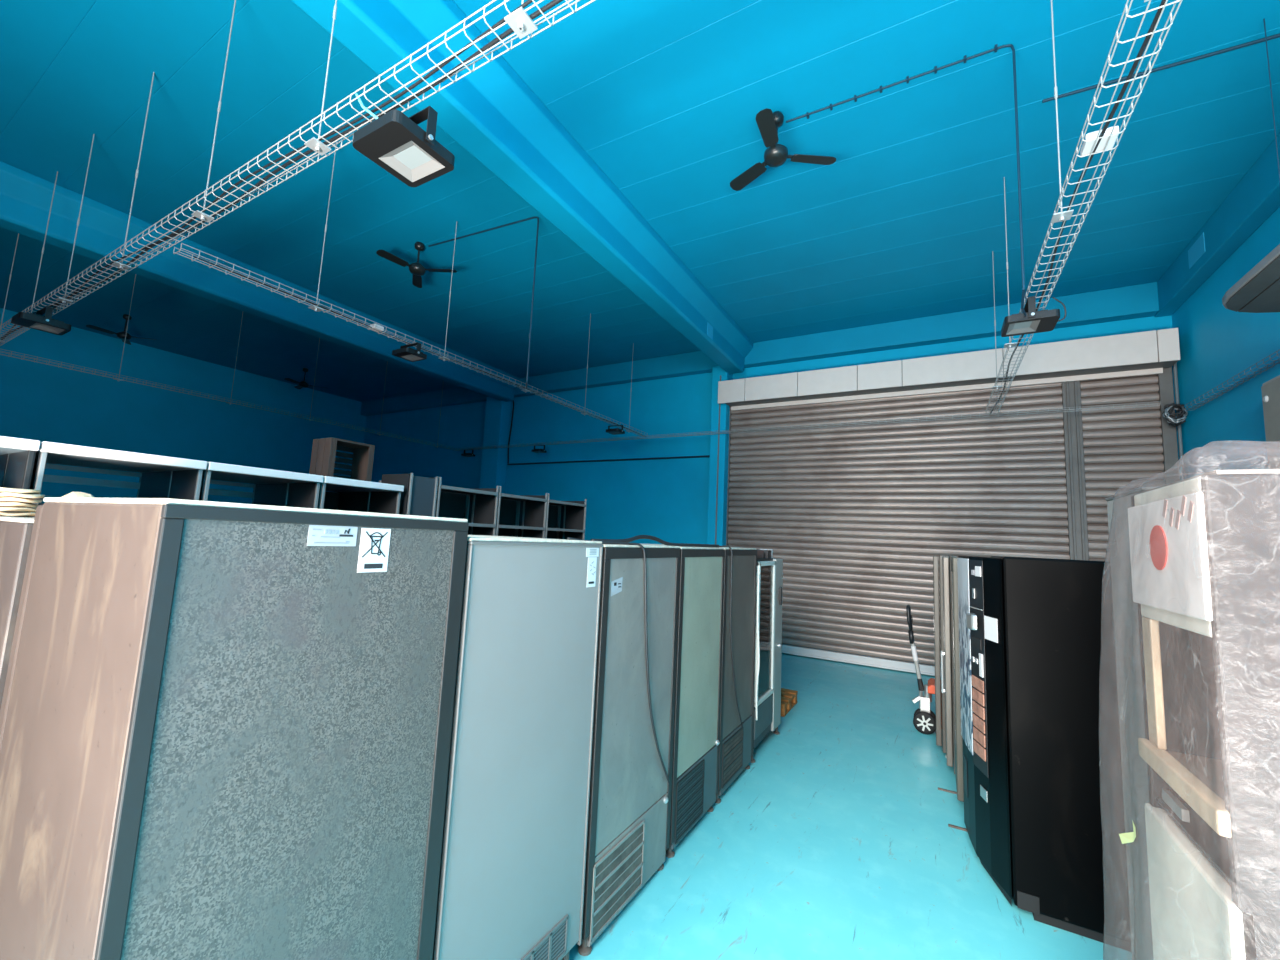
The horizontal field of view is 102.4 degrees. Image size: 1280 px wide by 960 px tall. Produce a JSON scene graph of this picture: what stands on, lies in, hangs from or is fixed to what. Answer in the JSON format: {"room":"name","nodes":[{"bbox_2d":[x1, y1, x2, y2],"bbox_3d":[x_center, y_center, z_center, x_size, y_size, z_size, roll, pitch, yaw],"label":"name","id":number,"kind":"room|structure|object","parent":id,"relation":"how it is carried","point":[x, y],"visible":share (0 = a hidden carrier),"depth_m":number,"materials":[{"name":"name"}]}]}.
{"room":"storage warehouse","nodes":[
{"label":"storage warehouse","id":0,"kind":"room"},
{"bbox_2d":[0,308,365,503],"bbox_3d":[-11.201,-0.247,10.730,0.200,5.500,10.900,-1,-7,30],"label":"wall","id":1,"kind":"structure","parent":0,"point":[39,401],"depth_m":11.32,"materials":[{"name":"blue paint"}]},
{"bbox_2d":[479,397,511,492],"bbox_3d":[-3.580,0.497,12.386,0.550,5.100,0.320,-1,-7,30],"label":"wall column","id":2,"kind":"structure","parent":0,"point":[497,412],"depth_m":12.40,"materials":[{"name":"blue paint"}]},
{"bbox_2d":[453,401,1160,450],"bbox_3d":[0.946,-0.856,9.664,12.855,0.047,0.104,-1,-7,30],"label":"conduit","id":3,"kind":"object","parent":2,"relation":"attached to","point":[1113,406],"visible":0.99,"depth_m":8.18,"materials":[{"name":"silver metal"}]},
{"bbox_2d":[461,449,474,456],"bbox_3d":[-4.198,-0.662,12.601,0.304,0.153,0.240,-1,-7,30],"label":"floodlight","id":4,"kind":"object","parent":3,"relation":"attached to","point":[464,453],"visible":1,"depth_m":12.53,"materials":[{"name":"black metal"}]},
{"bbox_2d":[531,445,546,452],"bbox_3d":[-2.246,-0.697,11.481,0.304,0.153,0.240,-1,-7,30],"label":"floodlight","id":5,"kind":"object","parent":3,"relation":"attached to","point":[543,450],"visible":1,"depth_m":11.42,"materials":[{"name":"black metal"}]},
{"bbox_2d":[0,0,1279,401],"bbox_3d":[-3.308,-3.172,6.590,18.100,0.120,11.300,-1,-7,30],"label":"ceiling","id":6,"kind":"structure","parent":0,"point":[665,97],"depth_m":5.01,"materials":[{"name":"blue paint"}]},
{"bbox_2d":[86,314,155,344],"bbox_3d":[-9.626,-2.848,9.513,0.912,0.460,0.874,-1,-7,30],"label":"ceiling fan","id":7,"kind":"object","parent":6,"relation":"hanging from","point":[121,335],"visible":0.94,"depth_m":9.50,"materials":[{"name":"black metal"}]},
{"bbox_2d":[0,274,452,448],"bbox_3d":[-6.455,-2.026,9.813,0.135,1.730,7.204,-1,-7,30],"label":"cable tray","id":8,"kind":"object","parent":6,"relation":"hanging from","point":[117,379],"visible":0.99,"depth_m":8.62,"materials":[{"name":"silver metal"}]},
{"bbox_2d":[0,349,452,448],"bbox_3d":[-6.493,-1.225,9.723,0.135,0.062,7.204,-1,-7,30],"label":"basket","id":9,"kind":"object","parent":8,"relation":"on","point":[117,379],"depth_m":8.41,"materials":[{"name":"silver metal"}]},
{"bbox_2d":[0,161,519,401],"bbox_3d":[-5.806,-2.809,7.863,0.650,0.550,10.700,-1,-7,30],"label":"ceiling beam","id":10,"kind":"structure","parent":6,"relation":"attached to","point":[25,197],"depth_m":7.11,"materials":[{"name":"blue paint"}]},
{"bbox_2d":[0,0,594,345],"bbox_3d":[-3.507,-2.556,3.864,11.956,1.730,0.155,-1,-7,30],"label":"cable tray","id":11,"kind":"object","parent":6,"relation":"hanging from","point":[520,22],"visible":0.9,"depth_m":2.80,"materials":[{"name":"silver metal"}]},
{"bbox_2d":[11,306,71,334],"bbox_3d":[-5.897,-1.595,5.084,0.384,0.172,0.340,-1,-7,30],"label":"floodlight","id":12,"kind":"object","parent":11,"relation":"attached to","point":[37,321],"visible":1,"depth_m":5.02,"materials":[{"name":"black metal"}]},
{"bbox_2d":[0,0,532,338],"bbox_3d":[-3.012,-1.751,3.446,10.600,0.012,0.060,-1,-7,30],"label":"power cable","id":13,"kind":"object","parent":11,"relation":"in","point":[527,2],"visible":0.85,"depth_m":2.60,"materials":[{"name":"black plastic"}]},
{"bbox_2d":[0,0,562,342],"bbox_3d":[-3.077,-1.746,3.533,10.800,0.016,0.050,-1,-7,30],"label":"power cable","id":14,"kind":"object","parent":11,"relation":"in","point":[553,3],"visible":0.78,"depth_m":2.58,"materials":[{"name":"black plastic"}]},
{"bbox_2d":[355,94,377,118],"bbox_3d":[-1.272,-1.740,2.435,0.172,0.188,0.026,3,-6,1],"label":"cable tie","id":15,"kind":"object","parent":11,"relation":"attached to","point":[356,95],"visible":0.62,"depth_m":2.44,"materials":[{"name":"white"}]},
{"bbox_2d":[353,106,454,186],"bbox_3d":[-1.139,-1.656,2.508,0.384,0.182,0.340,-1,-7,30],"label":"floodlight","id":16,"kind":"object","parent":11,"relation":"attached to","point":[394,141],"visible":1,"depth_m":2.46,"materials":[{"name":"black metal"}]},
{"bbox_2d":[285,368,324,388],"bbox_3d":[-8.140,-2.458,12.367,0.874,0.460,0.907,-1,-7,30],"label":"ceiling fan","id":17,"kind":"object","parent":6,"relation":"hanging from","point":[303,384],"visible":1,"depth_m":12.31,"materials":[{"name":"black metal"}]},
{"bbox_2d":[173,141,647,436],"bbox_3d":[-1.659,-2.111,7.062,0.135,1.730,7.204,-1,-7,30],"label":"cable tray","id":18,"kind":"object","parent":6,"relation":"hanging from","point":[315,308],"visible":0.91,"depth_m":5.13,"materials":[{"name":"silver metal"}]},
{"bbox_2d":[369,323,383,331],"bbox_3d":[-2.687,-1.554,5.252,0.100,0.050,0.100,-1,-7,30],"label":"junction box","id":19,"kind":"object","parent":18,"relation":"attached to","point":[375,324],"visible":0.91,"depth_m":5.23,"materials":[{"name":"white plastic"}]},
{"bbox_2d":[392,342,426,361],"bbox_3d":[-2.494,-1.401,5.584,0.304,0.133,0.260,-1,-7,30],"label":"floodlight","id":20,"kind":"object","parent":18,"relation":"attached to","point":[410,354],"visible":1,"depth_m":5.53,"materials":[{"name":"black metal"}]},
{"bbox_2d":[173,243,647,436],"bbox_3d":[-1.696,-1.310,6.972,0.135,0.062,7.204,-1,-7,30],"label":"basket","id":21,"kind":"object","parent":18,"relation":"on","point":[315,308],"depth_m":5.09,"materials":[{"name":"silver metal"}]},
{"bbox_2d":[194,257,643,435],"bbox_3d":[-1.647,-1.283,7.056,0.052,0.014,7.200,-1,-7,30],"label":"power cable","id":22,"kind":"object","parent":18,"relation":"in","point":[194,257],"visible":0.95,"depth_m":4.91,"materials":[{"name":"black plastic"}]},
{"bbox_2d":[606,425,624,434],"bbox_3d":[-0.437,-0.903,9.154,0.304,0.133,0.260,-1,-7,30],"label":"floodlight","id":23,"kind":"object","parent":18,"relation":"attached to","point":[614,431],"visible":1,"depth_m":9.09,"materials":[{"name":"black metal"}]},
{"bbox_2d":[376,242,456,287],"bbox_3d":[-2.905,-2.885,6.602,0.898,0.410,0.859,-1,-7,30],"label":"ceiling fan","id":24,"kind":"object","parent":6,"relation":"hanging from","point":[418,270],"visible":1,"depth_m":6.62,"materials":[{"name":"black metal"}]},
{"bbox_2d":[428,216,538,388],"bbox_3d":[-1.771,-2.020,6.665,1.760,2.004,1.127,-1,-7,30],"label":"conduit","id":25,"kind":"object","parent":6,"relation":"attached to","point":[534,216],"visible":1,"depth_m":5.95,"materials":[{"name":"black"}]},
{"bbox_2d":[291,0,752,373],"bbox_3d":[-0.854,-2.896,5.022,0.650,0.550,10.700,-1,-7,30],"label":"ceiling beam","id":26,"kind":"structure","parent":6,"relation":"attached to","point":[491,112],"depth_m":4.46,"materials":[{"name":"blue paint"}]},
{"bbox_2d":[707,322,712,339],"bbox_3d":[1.100,-2.336,8.073,0.006,0.200,0.220,-1,-7,30],"label":"paint patch","id":27,"kind":"object","parent":26,"relation":"attached to","point":[709,327],"visible":1,"depth_m":8.06,"materials":[{"name":"teal paint"}]},
{"bbox_2d":[730,108,835,190],"bbox_3d":[1.106,-2.942,4.338,0.930,0.430,0.835,-1,-7,30],"label":"ceiling fan","id":28,"kind":"object","parent":6,"relation":"hanging from","point":[775,155],"visible":1,"depth_m":4.38,"materials":[{"name":"black metal"}]},
{"bbox_2d":[786,44,1026,315],"bbox_3d":[2.119,-2.164,4.214,1.708,1.908,0.612,-1,-7,30],"label":"conduit","id":29,"kind":"object","parent":6,"relation":"attached to","point":[996,47],"visible":1,"depth_m":3.68,"materials":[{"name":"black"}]},
{"bbox_2d":[985,0,1181,413],"bbox_3d":[3.209,-2.195,4.281,0.203,1.730,7.185,-1,-7,30],"label":"cable tray","id":30,"kind":"object","parent":6,"relation":"hanging from","point":[1066,215],"visible":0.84,"depth_m":2.75,"materials":[{"name":"silver metal"}]},
{"bbox_2d":[1001,296,1059,336],"bbox_3d":[3.068,-1.291,4.062,0.340,0.173,0.364,-1,-7,30],"label":"floodlight","id":31,"kind":"object","parent":30,"relation":"attached to","point":[1035,321],"visible":1,"depth_m":3.99,"materials":[{"name":"black metal"}]},
{"bbox_2d":[1053,297,1065,321],"bbox_3d":[3.210,-1.312,3.937,0.114,0.168,0.068,8,-9,-41],"label":"power cable","id":32,"kind":"object","parent":31,"relation":"attached to","point":[1053,297],"visible":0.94,"depth_m":3.93,"materials":[{"name":"black plastic"}]},
{"bbox_2d":[989,0,1165,414],"bbox_3d":[3.236,-1.369,4.255,0.063,0.016,7.201,-1,-7,30],"label":"power cable","id":33,"kind":"object","parent":30,"relation":"in","point":[1147,38],"visible":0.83,"depth_m":2.32,"materials":[{"name":"black plastic"}]},
{"bbox_2d":[1080,126,1118,156],"bbox_3d":[2.216,-1.635,2.485,0.120,0.050,0.120,-1,-7,30],"label":"junction box","id":34,"kind":"object","parent":30,"relation":"attached to","point":[1086,148],"visible":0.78,"depth_m":2.46,"materials":[{"name":"white plastic"}]},
{"bbox_2d":[1042,33,1279,102],"bbox_3d":[4.049,-3.072,3.756,1.782,0.024,0.024,-1,-7,27],"label":"conduit","id":35,"kind":"object","parent":6,"relation":"attached to","point":[1276,35],"visible":1,"depth_m":3.80,"materials":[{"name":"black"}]},
{"bbox_2d":[1222,18,1279,312],"bbox_3d":[4.195,-2.328,2.761,0.800,1.712,3.150,-1,-7,30],"label":"lamp","id":36,"kind":"object","parent":6,"relation":"hanging from","point":[1257,291],"visible":1,"depth_m":3.66,"materials":[{"name":"grey"}]},
{"bbox_2d":[707,366,732,545],"bbox_3d":[1.454,0.409,9.497,0.300,5.100,0.320,-1,-7,30],"label":"wall column","id":37,"kind":"structure","parent":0,"point":[717,371],"depth_m":9.44,"materials":[{"name":"blue paint"}]},
{"bbox_2d":[715,375,720,543],"bbox_3d":[1.390,0.477,9.322,0.028,4.880,0.028,-1,-7,30],"label":"conduit","id":38,"kind":"object","parent":37,"relation":"attached to","point":[720,375],"visible":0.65,"depth_m":9.38,"materials":[{"name":"grey"}]},
{"bbox_2d":[364,315,1180,665],"bbox_3d":[-0.688,0.282,11.052,18.100,5.500,0.200,-1,-7,30],"label":"wall","id":39,"kind":"structure","parent":0,"point":[666,500],"depth_m":10.91,"materials":[{"name":"blue paint"}]},
{"bbox_2d":[507,400,513,463],"bbox_3d":[-3.141,-1.208,12.509,0.098,1.638,0.036,-1,-7,30],"label":"cable","id":40,"kind":"object","parent":39,"relation":"attached to","point":[513,400],"visible":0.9,"depth_m":12.49,"materials":[{"name":"black plastic"}]},
{"bbox_2d":[507,455,709,464],"bbox_3d":[-0.890,-0.416,11.114,5.310,0.036,0.036,-1,-7,30],"label":"conduit","id":41,"kind":"object","parent":39,"relation":"attached to","point":[704,455],"visible":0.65,"depth_m":10.89,"materials":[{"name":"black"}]},
{"bbox_2d":[360,282,1158,415],"bbox_3d":[-0.743,-2.272,11.206,17.530,0.400,0.200,-1,-7,30],"label":"beam","id":42,"kind":"structure","parent":39,"relation":"attached to","point":[1141,300],"depth_m":8.74,"materials":[{"name":"blue paint"}]},
{"bbox_2d":[718,328,1179,675],"bbox_3d":[4.090,0.528,7.864,6.106,4.745,0.470,-1,-7,30],"label":"roller shutter","id":43,"kind":"object","parent":39,"relation":"attached to","point":[857,517],"visible":0.61,"depth_m":7.89,"materials":[{"name":"grey metal"}]},
{"bbox_2d":[728,382,1069,664],"bbox_3d":[3.730,0.624,8.262,4.890,4.290,0.058,-1,-7,30],"label":"curtain","id":44,"kind":"object","parent":43,"relation":"hanging from","point":[857,517],"depth_m":8.11,"materials":[{"name":"grey metal"}]},
{"bbox_2d":[1080,374,1164,560],"bbox_3d":[6.370,0.607,6.744,0.800,4.350,0.058,-1,-7,30],"label":"curtain","id":45,"kind":"object","parent":43,"relation":"hanging from","point":[1119,447],"depth_m":6.87,"materials":[{"name":"grey metal"}]},
{"bbox_2d":[561,653,1131,959],"bbox_3d":[1.307,2.360,3.161,6.850,0.200,11.300,-1,-7,30],"label":"floor","id":46,"kind":"structure","parent":0,"point":[837,842],"depth_m":2.98,"materials":[{"name":"teal paint"}]},
{"bbox_2d":[0,516,34,709],"bbox_3d":[-1.933,1.061,1.913,0.650,1.800,0.790,-1,-7,30],"label":"refrigerator","id":47,"kind":"object","parent":46,"relation":"on","point":[15,532],"visible":0.1,"depth_m":1.51,"materials":[{"name":"brown metal"}]},
{"bbox_2d":[0,511,34,516],"bbox_3d":[-2.265,0.125,1.876,0.110,0.016,0.110,-1,-7,30],"label":"pad","id":48,"kind":"object","parent":47,"relation":"on","point":[26,514],"visible":0.92,"depth_m":1.84,"materials":[{"name":"beige fabric"}]},
{"bbox_2d":[0,507,35,511],"bbox_3d":[-2.263,0.107,1.869,0.110,0.016,0.110,-1,-7,30],"label":"pad","id":49,"kind":"object","parent":48,"relation":"on","point":[1,508],"visible":0.96,"depth_m":1.84,"materials":[{"name":"beige paper"}]},
{"bbox_2d":[0,502,37,507],"bbox_3d":[-2.274,0.090,1.872,0.110,0.016,0.110,-1,-7,30],"label":"pad","id":50,"kind":"object","parent":49,"relation":"on","point":[11,504],"visible":0.99,"depth_m":1.85,"materials":[{"name":"beige paper"}]},
{"bbox_2d":[0,497,41,502],"bbox_3d":[-2.265,0.074,1.878,0.110,0.016,0.110,-1,-7,30],"label":"pad","id":51,"kind":"object","parent":50,"relation":"on","point":[8,499],"visible":1,"depth_m":1.85,"materials":[{"name":"beige fabric"}]},
{"bbox_2d":[0,492,44,498],"bbox_3d":[-2.258,0.057,1.880,0.110,0.016,0.110,-1,-7,30],"label":"pad","id":52,"kind":"object","parent":51,"relation":"on","point":[4,494],"visible":0.98,"depth_m":1.85,"materials":[{"name":"beige fabric"}]},
{"bbox_2d":[0,487,40,493],"bbox_3d":[-2.271,0.039,1.880,0.110,0.016,0.110,-1,-7,30],"label":"pad","id":53,"kind":"object","parent":52,"relation":"on","point":[13,490],"visible":0.98,"depth_m":1.85,"materials":[{"name":"beige fabric"}]},
{"bbox_2d":[0,436,39,516],"bbox_3d":[-2.816,0.832,1.835,0.745,2.035,0.527,-1,-7,30],"label":"bay","id":54,"kind":"object","parent":46,"relation":"on","point":[17,455],"visible":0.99,"depth_m":2.00,"materials":[{"name":"metal"}]},
{"bbox_2d":[26,441,206,512],"bbox_3d":[-2.552,0.896,2.293,0.745,2.035,0.522,-1,-7,30],"label":"shelf","id":55,"kind":"object","parent":46,"relation":"on","point":[160,476],"visible":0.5,"depth_m":2.45,"materials":[{"name":"metal"}]},
{"bbox_2d":[0,498,468,959],"bbox_3d":[-1.209,1.016,1.503,0.936,1.865,0.782,-1,-7,30],"label":"refrigerator","id":56,"kind":"object","parent":46,"relation":"on","point":[225,727],"visible":1,"depth_m":1.20,"materials":[{"name":"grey metal"}]},
{"bbox_2d":[60,492,94,497],"bbox_3d":[-2.077,0.093,1.904,0.220,0.100,0.160,-1,-7,30],"label":"crumpled paper","id":57,"kind":"object","parent":56,"relation":"on","point":[72,494],"visible":0.21,"depth_m":1.88,"materials":[{"name":"beige paper"}]},
{"bbox_2d":[199,462,323,508],"bbox_3d":[-2.287,0.960,2.753,0.745,2.035,0.532,-1,-7,30],"label":"bay","id":58,"kind":"object","parent":46,"relation":"on","point":[271,487],"visible":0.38,"depth_m":2.94,"materials":[{"name":"metal"}]},
{"bbox_2d":[317,476,403,513],"bbox_3d":[-2.026,1.023,3.205,0.745,2.035,0.502,-1,-7,30],"label":"bay","id":59,"kind":"object","parent":46,"relation":"on","point":[345,494],"visible":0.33,"depth_m":3.40,"materials":[{"name":"metal"}]},
{"bbox_2d":[309,437,374,481],"bbox_3d":[-1.975,-0.115,3.415,0.220,0.274,0.290,-1,-7,30],"label":"crate","id":60,"kind":"object","parent":59,"relation":"on","point":[323,459],"visible":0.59,"depth_m":3.46,"materials":[{"name":"brown wood"}]},
{"bbox_2d":[379,473,437,516],"bbox_3d":[-1.649,1.052,3.445,0.346,2.185,0.219,-1,-7,30],"label":"bay","id":61,"kind":"object","parent":46,"relation":"on","point":[419,496],"visible":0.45,"depth_m":3.45,"materials":[{"name":"metal"}]},
{"bbox_2d":[435,477,498,535],"bbox_3d":[-1.454,1.101,3.793,0.361,2.185,0.566,-1,-7,30],"label":"bay","id":62,"kind":"object","parent":46,"relation":"on","point":[479,506],"visible":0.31,"depth_m":4.08,"materials":[{"name":"metal"}]},
{"bbox_2d":[432,535,602,959],"bbox_3d":[-0.748,1.141,2.152,0.786,1.805,0.787,-1,-7,30],"label":"refrigerator","id":63,"kind":"object","parent":46,"relation":"on","point":[513,862],"visible":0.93,"depth_m":1.91,"materials":[{"name":"grey paint"}]},
{"bbox_2d":[495,486,547,537],"bbox_3d":[-1.165,1.170,4.294,0.361,2.185,0.581,-1,-7,30],"label":"bay","id":64,"kind":"object","parent":46,"relation":"on","point":[517,515],"visible":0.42,"depth_m":4.59,"materials":[{"name":"metal"}]},
{"bbox_2d":[545,493,586,539],"bbox_3d":[-0.871,1.241,4.803,0.361,2.185,0.586,-1,-7,30],"label":"bay","id":65,"kind":"object","parent":46,"relation":"on","point":[564,519],"visible":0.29,"depth_m":5.12,"materials":[{"name":"metal"}]},
{"bbox_2d":[578,544,680,955],"bbox_3d":[-0.332,1.247,2.860,0.800,1.790,0.822,-1,-7,30],"label":"refrigerator","id":66,"kind":"object","parent":46,"relation":"on","point":[628,833],"visible":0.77,"depth_m":2.58,"materials":[{"name":"grey metal"}]},
{"bbox_2d":[567,537,669,782],"bbox_3d":[-0.055,0.994,2.661,0.107,1.361,0.849,-3,-9,43],"label":"power cable","id":67,"kind":"object","parent":66,"relation":"hanging from","point":[568,538],"visible":0.91,"depth_m":2.71,"materials":[{"name":"black plastic"}]},
{"bbox_2d":[639,543,723,857],"bbox_3d":[0.062,1.345,3.543,0.800,1.785,0.732,-1,-7,30],"label":"refrigerator","id":68,"kind":"object","parent":46,"relation":"on","point":[696,742],"visible":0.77,"depth_m":3.31,"materials":[{"name":"grey metal"}]},
{"bbox_2d":[590,535,719,547],"bbox_3d":[0.171,0.394,3.311,0.064,0.067,1.297,-3,-8,41],"label":"power cable","id":69,"kind":"object","parent":68,"relation":"on","point":[638,536],"visible":0.87,"depth_m":3.22,"materials":[{"name":"black plastic"}]},
{"bbox_2d":[659,544,756,802],"bbox_3d":[0.442,1.438,4.213,0.790,1.785,0.782,-1,-7,30],"label":"refrigerator","id":70,"kind":"object","parent":46,"relation":"on","point":[736,742],"visible":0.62,"depth_m":3.99,"materials":[{"name":"grey metal"}]},
{"bbox_2d":[719,545,742,727],"bbox_3d":[0.719,1.208,3.910,0.075,1.407,0.436,-3,-8,40],"label":"power cable","id":71,"kind":"object","parent":70,"relation":"attached to","point":[719,545],"visible":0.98,"depth_m":3.85,"materials":[{"name":"black plastic"}]},
{"bbox_2d":[755,576,759,719],"bbox_3d":[1.000,1.419,4.365,0.033,1.191,0.058,-1,-7,30],"label":"power cable","id":72,"kind":"object","parent":70,"relation":"attached to","point":[758,581],"visible":1,"depth_m":4.36,"materials":[{"name":"grey plastic"}]},
{"bbox_2d":[750,558,782,762],"bbox_3d":[0.919,1.588,4.922,0.747,1.690,0.900,-1,-7,30],"label":"refrigerator","id":73,"kind":"object","parent":46,"relation":"on","point":[770,570],"visible":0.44,"depth_m":4.76,"materials":[{"name":"grey paint"}]},
{"bbox_2d":[757,550,763,558],"bbox_3d":[0.953,0.686,4.796,0.300,0.075,0.360,-1,-7,30],"label":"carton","id":74,"kind":"object","parent":73,"relation":"on","point":[760,553],"visible":0.24,"depth_m":4.79,"materials":[{"name":"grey cardboard"}]},
{"bbox_2d":[757,549,772,558],"bbox_3d":[1.215,0.720,5.030,0.120,0.085,0.170,-1,-7,30],"label":"switch box","id":75,"kind":"object","parent":73,"relation":"on","point":[768,553],"visible":0.63,"depth_m":4.97,"materials":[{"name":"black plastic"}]},
{"bbox_2d":[781,688,797,716],"bbox_3d":[1.346,2.512,5.977,0.810,0.130,0.620,-1,-7,30],"label":"pallet","id":76,"kind":"object","parent":46,"relation":"on","point":[788,697],"visible":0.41,"depth_m":5.81,"materials":[{"name":"orange wood"}]},
{"bbox_2d":[906,605,941,734],"bbox_3d":[3.452,1.938,5.041,1.487,1.256,0.530,-1,-7,30],"label":"truck","id":77,"kind":"object","parent":46,"relation":"on","point":[924,720],"visible":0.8,"depth_m":5.27,"materials":[{"name":"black metal"}]},
{"bbox_2d":[933,555,951,756],"bbox_3d":[3.204,1.605,4.614,0.982,1.800,0.340,-1,-7,30],"label":"cooler","id":78,"kind":"object","parent":46,"relation":"on","point":[937,561],"visible":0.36,"depth_m":4.71,"materials":[{"name":"grey metal"}]},
{"bbox_2d":[938,787,956,793],"bbox_3d":[2.381,2.393,3.956,0.160,0.012,0.020,-1,-7,30],"label":"floor strip","id":79,"kind":"object","parent":46,"relation":"on","point":[941,789],"visible":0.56,"depth_m":3.96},
{"bbox_2d":[941,556,957,773],"bbox_3d":[3.020,1.555,4.245,0.934,1.800,0.430,-1,-7,30],"label":"cooler","id":80,"kind":"object","parent":46,"relation":"on","point":[946,655],"visible":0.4,"depth_m":4.29,"materials":[{"name":"silver metal"}]},
{"bbox_2d":[951,557,963,801],"bbox_3d":[2.779,1.485,3.745,0.852,1.805,0.606,-1,-7,30],"label":"cooler","id":81,"kind":"object","parent":46,"relation":"on","point":[958,744],"visible":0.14,"depth_m":3.72,"materials":[{"name":"metal"}]},
{"bbox_2d":[948,824,966,831],"bbox_3d":[2.145,2.323,3.428,0.160,0.012,0.020,-1,-7,30],"label":"floor strip","id":82,"kind":"object","parent":46,"relation":"on","point":[949,825],"visible":0.56,"depth_m":3.44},
{"bbox_2d":[957,556,1131,951],"bbox_3d":[2.400,1.366,2.912,0.976,1.820,0.784,-1,-7,30],"label":"vending machine","id":83,"kind":"object","parent":46,"relation":"on","point":[1034,706],"visible":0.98,"depth_m":2.65,"materials":[{"name":"black paint"}]},
{"bbox_2d":[1105,486,1159,959],"bbox_3d":[2.246,1.090,1.931,0.570,2.095,0.500,-1,-7,30],"label":"case","id":84,"kind":"object","parent":46,"relation":"on","point":[1120,609],"visible":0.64,"depth_m":2.15,"materials":[{"name":"grey"}]},
{"bbox_2d":[1128,469,1279,959],"bbox_3d":[1.732,1.021,1.149,0.770,2.050,0.542,-1,-7,30],"label":"machine","id":85,"kind":"object","parent":46,"relation":"on","point":[1211,700],"visible":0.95,"depth_m":1.20,"materials":[{"name":"white metal"}]},
{"bbox_2d":[1099,441,1279,959],"bbox_3d":[1.825,0.993,1.252,1.091,2.118,0.984,-1,-7,30],"label":"plastic sheet","id":86,"kind":"object","parent":85,"relation":"on","point":[1126,629],"visible":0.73,"depth_m":1.47,"materials":[{"name":"white"}]},
{"bbox_2d":[1172,207,1279,478],"bbox_3d":[4.324,-0.520,1.825,0.200,5.500,10.900,-1,-7,30],"label":"wall","id":87,"kind":"structure","parent":0,"point":[1217,343],"depth_m":5.58,"materials":[{"name":"blue paint"}]},
{"bbox_2d":[1162,403,1187,426],"bbox_3d":[6.720,-0.818,6.472,0.224,0.304,0.098,-1,-7,30],"label":"cable tangle","id":88,"kind":"object","parent":87,"relation":"attached to","point":[1170,419],"visible":0.99,"depth_m":6.45,"materials":[{"name":"black plastic"}]},
{"bbox_2d":[1173,362,1184,479],"bbox_3d":[6.821,0.607,6.425,0.036,4.480,0.036,-1,-7,30],"label":"conduit","id":89,"kind":"object","parent":87,"relation":"attached to","point":[1175,364],"visible":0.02,"depth_m":6.58,"materials":[{"name":"grey metal"}]},
{"bbox_2d":[1188,232,1204,268],"bbox_3d":[6.238,-2.566,5.773,0.006,0.220,0.400,-1,-7,30],"label":"paint patch","id":90,"kind":"object","parent":87,"relation":"attached to","point":[1197,249],"visible":1,"depth_m":5.76,"materials":[{"name":"teal paint"}]},
{"bbox_2d":[1154,133,1279,316],"bbox_3d":[4.281,-3.038,2.200,0.170,0.420,10.900,-1,-7,30],"label":"ceiling beam","id":91,"kind":"structure","parent":87,"relation":"attached to","point":[1256,197],"depth_m":5.21,"materials":[{"name":"blue paint"}]},
{"bbox_2d":[1183,349,1279,410],"bbox_3d":[5.571,-1.129,4.359,0.115,0.057,4.354,-1,-7,30],"label":"cable tray","id":92,"kind":"object","parent":87,"relation":"attached to","point":[1274,364],"visible":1,"depth_m":5.23,"materials":[{"name":"grey metal"}]},
{"bbox_2d":[1261,375,1279,468],"bbox_3d":[5.362,-0.187,4.086,0.260,1.440,0.800,-1,-7,30],"label":"upper cabinet","id":93,"kind":"object","parent":87,"relation":"attached to","point":[1270,389],"visible":0.75,"depth_m":4.40,"materials":[{"name":"silver metal"}]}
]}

